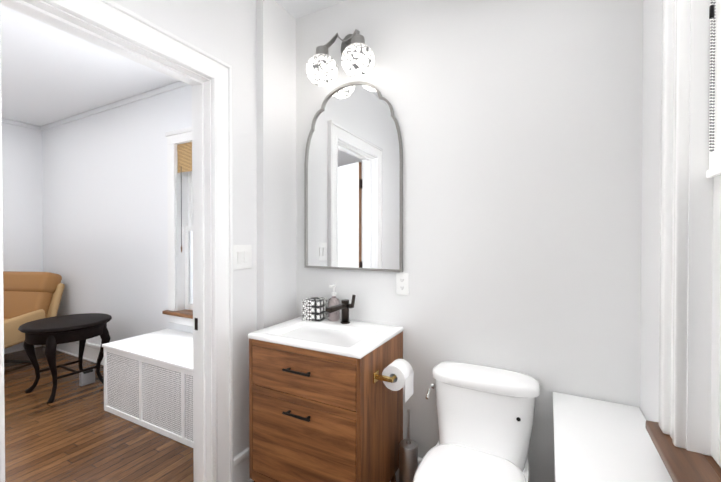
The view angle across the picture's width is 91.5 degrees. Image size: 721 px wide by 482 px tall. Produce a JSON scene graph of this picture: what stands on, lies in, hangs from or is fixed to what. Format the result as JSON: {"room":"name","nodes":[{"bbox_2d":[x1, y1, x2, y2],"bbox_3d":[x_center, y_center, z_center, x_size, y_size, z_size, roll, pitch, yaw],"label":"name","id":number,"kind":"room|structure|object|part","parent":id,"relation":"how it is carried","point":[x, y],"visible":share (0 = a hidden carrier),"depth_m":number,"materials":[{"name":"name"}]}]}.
{"room":"bathroom","nodes":[
{"label":"bathroom","id":0,"kind":"room"},
{"bbox_2d":[2,123,42,271],"bbox_3d":[-5.030,-0.034,2.321,0.120,2.680,4.580,0,1,28],"label":"wall","id":1,"kind":"structure","parent":0,"point":[22,194],"depth_m":4.14,"materials":[{"name":"white paint"}]},
{"bbox_2d":[2,118,39,130],"bbox_3d":[-4.940,-1.349,2.328,0.020,0.050,4.460,0,1,28],"label":"crown molding","id":2,"kind":"structure","parent":1,"relation":"attached to","point":[16,123],"depth_m":4.11,"materials":[{"name":"white paint"}]},
{"bbox_2d":[4,342,41,353],"bbox_3d":[-4.940,1.211,2.357,0.030,0.190,4.466,0,1,28],"label":"baseboard","id":3,"kind":"structure","parent":1,"relation":"attached to","point":[18,347],"depth_m":4.09,"materials":[{"name":"white"}]},
{"bbox_2d":[42,85,192,344],"bbox_3d":[-2.080,-0.046,3.506,4.210,2.680,0.290,0,1,28],"label":"wall","id":4,"kind":"structure","parent":0,"point":[105,213],"depth_m":3.56,"materials":[{"name":"white paint"}]},
{"bbox_2d":[42,341,103,365],"bbox_3d":[-2.161,1.200,3.388,3.902,0.190,0.030,0,1,28],"label":"baseboard","id":5,"kind":"structure","parent":4,"relation":"attached to","point":[91,352],"depth_m":3.83,"materials":[{"name":"white"}]},
{"bbox_2d":[40,81,188,130],"bbox_3d":[-2.161,-1.360,3.361,3.890,0.050,0.020,0,1,28],"label":"crown molding","id":6,"kind":"structure","parent":4,"relation":"attached to","point":[167,88],"depth_m":3.47,"materials":[{"name":"white paint"}]},
{"bbox_2d":[162,309,192,318],"bbox_3d":[-1.157,0.635,2.916,1.250,0.030,0.215,0,1,28],"label":"window stool","id":7,"kind":"structure","parent":4,"relation":"attached to","point":[186,313],"depth_m":3.04,"materials":[{"name":"brown wood"}]},
{"bbox_2d":[165,127,192,326],"bbox_3d":[-1.154,-0.115,2.915,1.210,1.690,0.180,0,1,28],"label":"window","id":8,"kind":"structure","parent":4,"relation":"in","point":[176,284],"depth_m":3.11,"materials":[{"name":"white"}]},
{"bbox_2d":[177,142,191,251],"bbox_3d":[-1.170,-0.374,2.881,0.990,0.948,0.051,0,1,28],"label":"window blind","id":9,"kind":"object","parent":8,"relation":"attached to","point":[184,155],"visible":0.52,"depth_m":3.06,"materials":[{"name":"brown"}]},
{"bbox_3d":[-1.130,-0.114,2.959,0.992,1.464,0.070,0,1,28],"label":"room window sash","id":10,"kind":"part","parent":8,"relation":"part of","materials":[{"name":"white wood"}]},
{"bbox_2d":[4,346,255,481],"bbox_3d":[-2.271,1.369,1.027,6.220,0.100,4.870,0,1,28],"label":"floor","id":11,"kind":"structure","parent":0,"point":[74,432],"depth_m":2.32,"materials":[{"name":"brown wood"}]},
{"bbox_2d":[3,271,64,362],"bbox_3d":[-3.730,0.817,3.572,0.720,0.954,0.910,0,1,8],"label":"lounge chair","id":12,"kind":"object","parent":11,"relation":"on","point":[29,296],"visible":0.69,"depth_m":3.76,"materials":[{"name":"brown"}]},
{"bbox_2d":[18,313,111,403],"bbox_3d":[-2.572,1.005,3.094,0.630,0.613,0.630,0,1,28],"label":"side table","id":13,"kind":"object","parent":11,"relation":"on","point":[50,333],"visible":0.96,"depth_m":2.98,"materials":[{"name":"brown wood"}]},
{"bbox_2d":[79,369,94,385],"bbox_3d":[-2.471,1.233,3.178,0.042,0.125,0.110,0,1,28],"label":"box","id":14,"kind":"object","parent":11,"relation":"on","point":[86,377],"visible":0.81,"depth_m":3.16,"materials":[{"name":"grey"}]},
{"bbox_2d":[102,329,192,447],"bbox_3d":[-1.226,1.046,2.589,1.426,0.510,0.531,0,1,28],"label":"radiator cover","id":15,"kind":"object","parent":11,"relation":"on","point":[148,380],"visible":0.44,"depth_m":2.47,"materials":[{"name":"white"}]},
{"bbox_2d":[248,295,403,481],"bbox_3d":[-0.167,0.803,1.776,0.626,1.020,0.512,0,1,28],"label":"bathroom vanity","id":16,"kind":"object","parent":11,"relation":"on","point":[323,407],"visible":0.88,"depth_m":1.59,"materials":[{"name":"brown wood"}]},
{"bbox_2d":[302,297,327,321],"bbox_3d":[-0.261,0.388,2.013,0.110,0.119,0.110,0,1,20],"label":"tissue box","id":17,"kind":"object","parent":16,"relation":"on","point":[313,308],"visible":1,"depth_m":1.97,"materials":[{"name":"tile"}]},
{"bbox_2d":[328,285,339,320],"bbox_3d":[-0.152,0.347,1.982,0.066,0.200,0.073,0,1,28],"label":"soap dispenser","id":18,"kind":"object","parent":16,"relation":"on","point":[335,315],"visible":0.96,"depth_m":1.96,"materials":[{"name":"white"}]},
{"bbox_2d":[373,359,413,402],"bbox_3d":[0.152,0.619,1.572,0.134,0.149,0.160,0,1,28],"label":"paper holder","id":19,"kind":"object","parent":16,"relation":"attached to","point":[397,375],"visible":1,"depth_m":1.54,"materials":[{"name":"white paper"}]},
{"bbox_2d":[399,409,417,481],"bbox_3d":[0.238,1.070,1.736,0.094,0.481,0.094,0,1,28],"label":"toilet brush","id":20,"kind":"object","parent":11,"relation":"on","point":[408,456],"visible":0.98,"depth_m":1.70,"materials":[{"name":"silver metal"}]},
{"bbox_2d":[413,361,539,481],"bbox_3d":[0.428,0.950,1.350,0.454,0.730,0.700,0,1,28],"label":"toilet","id":21,"kind":"object","parent":11,"relation":"on","point":[485,416],"visible":1,"depth_m":1.44,"materials":[{"name":"white ceramic"}]},
{"bbox_2d":[553,392,672,481],"bbox_3d":[0.704,0.987,0.966,0.299,0.660,1.108,0,1,28],"label":"radiator cover","id":22,"kind":"object","parent":11,"relation":"on","point":[595,440],"visible":1,"depth_m":1.13,"materials":[{"name":"white"}]},
{"bbox_2d":[1,0,345,126],"bbox_3d":[-2.271,-1.421,0.999,6.220,0.120,4.870,0,1,28],"label":"ceiling","id":23,"kind":"structure","parent":0,"point":[50,74],"depth_m":2.88,"materials":[{"name":"white paint"}]},
{"bbox_2d":[113,0,295,456],"bbox_3d":[-1.444,-0.015,0.407,0.170,2.680,4.580,0,1,28],"label":"wall","id":24,"kind":"structure","parent":0,"point":[252,43],"depth_m":1.93,"materials":[{"name":"white paint"}]},
{"bbox_2d":[0,0,233,481],"bbox_3d":[-0.940,0.219,1.393,0.173,2.192,0.953,0,1,28],"label":"door frame","id":25,"kind":"structure","parent":24,"relation":"attached to","point":[115,27],"depth_m":1.70,"materials":[{"name":"white wood"}]},
{"bbox_2d":[233,245,251,269],"bbox_3d":[-0.623,0.084,1.858,0.013,0.128,0.132,0,1,28],"label":"switch plate","id":26,"kind":"object","parent":24,"relation":"attached to","point":[242,256],"visible":0.9,"depth_m":1.86,"materials":[{"name":"white plastic"}]},
{"bbox_2d":[296,0,642,481],"bbox_3d":[0.610,-0.030,1.941,2.010,2.680,0.520,0,1,28],"label":"wall","id":27,"kind":"structure","parent":0,"point":[520,123],"depth_m":1.61,"materials":[{"name":"white paint"}]},
{"bbox_2d":[306,29,374,85],"bbox_3d":[-0.107,-1.015,1.903,0.402,0.301,0.202,0,1,28],"label":"sconce","id":28,"kind":"object","parent":27,"relation":"attached to","point":[357,58],"visible":1,"depth_m":1.86,"materials":[{"name":"white glass"}]},
{"bbox_3d":[-0.212,-0.946,1.946,0.176,0.162,0.176,0,1,28],"label":"sconce globe","id":29,"kind":"part","parent":28,"relation":"part of","materials":[{"name":"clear glass"}]},
{"bbox_3d":[-0.013,-0.945,1.839,0.176,0.162,0.176,0,1,28],"label":"sconce globe","id":30,"kind":"part","parent":28,"relation":"part of","materials":[{"name":"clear glass"}]},
{"bbox_2d":[304,81,402,271],"bbox_3d":[-0.058,-0.363,1.982,0.624,1.050,0.024,0,1,28],"label":"mirror","id":31,"kind":"object","parent":27,"relation":"attached to","point":[353,191],"visible":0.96,"depth_m":1.97,"materials":[{"name":"silver glass"}]},
{"bbox_2d":[396,273,408,294],"bbox_3d":[0.220,0.225,1.851,0.070,0.116,0.008,0,1,28],"label":"electrical outlet plate","id":32,"kind":"object","parent":27,"relation":"attached to","point":[402,283],"visible":1,"depth_m":1.85,"materials":[{"name":"white plastic"}]},
{"bbox_2d":[390,457,422,481],"bbox_3d":[0.346,1.216,1.789,1.711,0.190,0.030,0,1,28],"label":"baseboard","id":33,"kind":"structure","parent":27,"relation":"attached to","point":[419,459],"depth_m":1.86,"materials":[{"name":"white"}]},
{"bbox_2d":[640,0,710,455],"bbox_3d":[0.569,-0.012,0.053,0.305,2.680,2.850,0,1,28],"label":"wall","id":34,"kind":"structure","parent":0,"point":[651,188],"depth_m":1.25,"materials":[{"name":"white paint"}]},
{"bbox_2d":[645,420,720,481],"bbox_3d":[0.659,0.569,0.466,0.198,0.030,1.290,0,1,28],"label":"window sill","id":35,"kind":"structure","parent":34,"relation":"attached to","point":[682,464],"depth_m":0.88,"materials":[{"name":"brown wood"}]},
{"bbox_2d":[659,0,720,467],"bbox_3d":[0.670,-0.177,0.453,0.174,1.724,1.227,0,1,28],"label":"window","id":36,"kind":"structure","parent":34,"relation":"in","point":[686,247],"depth_m":0.92,"materials":[{"name":"white"}]},
{"bbox_2d":[707,0,720,177],"bbox_3d":[0.644,-0.538,0.463,0.034,0.765,0.991,0,1,28],"label":"roller blind","id":37,"kind":"object","parent":36,"relation":"attached to","point":[715,98],"visible":1,"depth_m":0.86,"materials":[{"name":"white fabric"}]},
{"bbox_3d":[0.695,-0.184,0.439,0.073,1.474,0.992,0,1,28],"label":"bathroom window sash","id":38,"kind":"part","parent":36,"relation":"part of","materials":[{"name":"white wood"}]}
]}

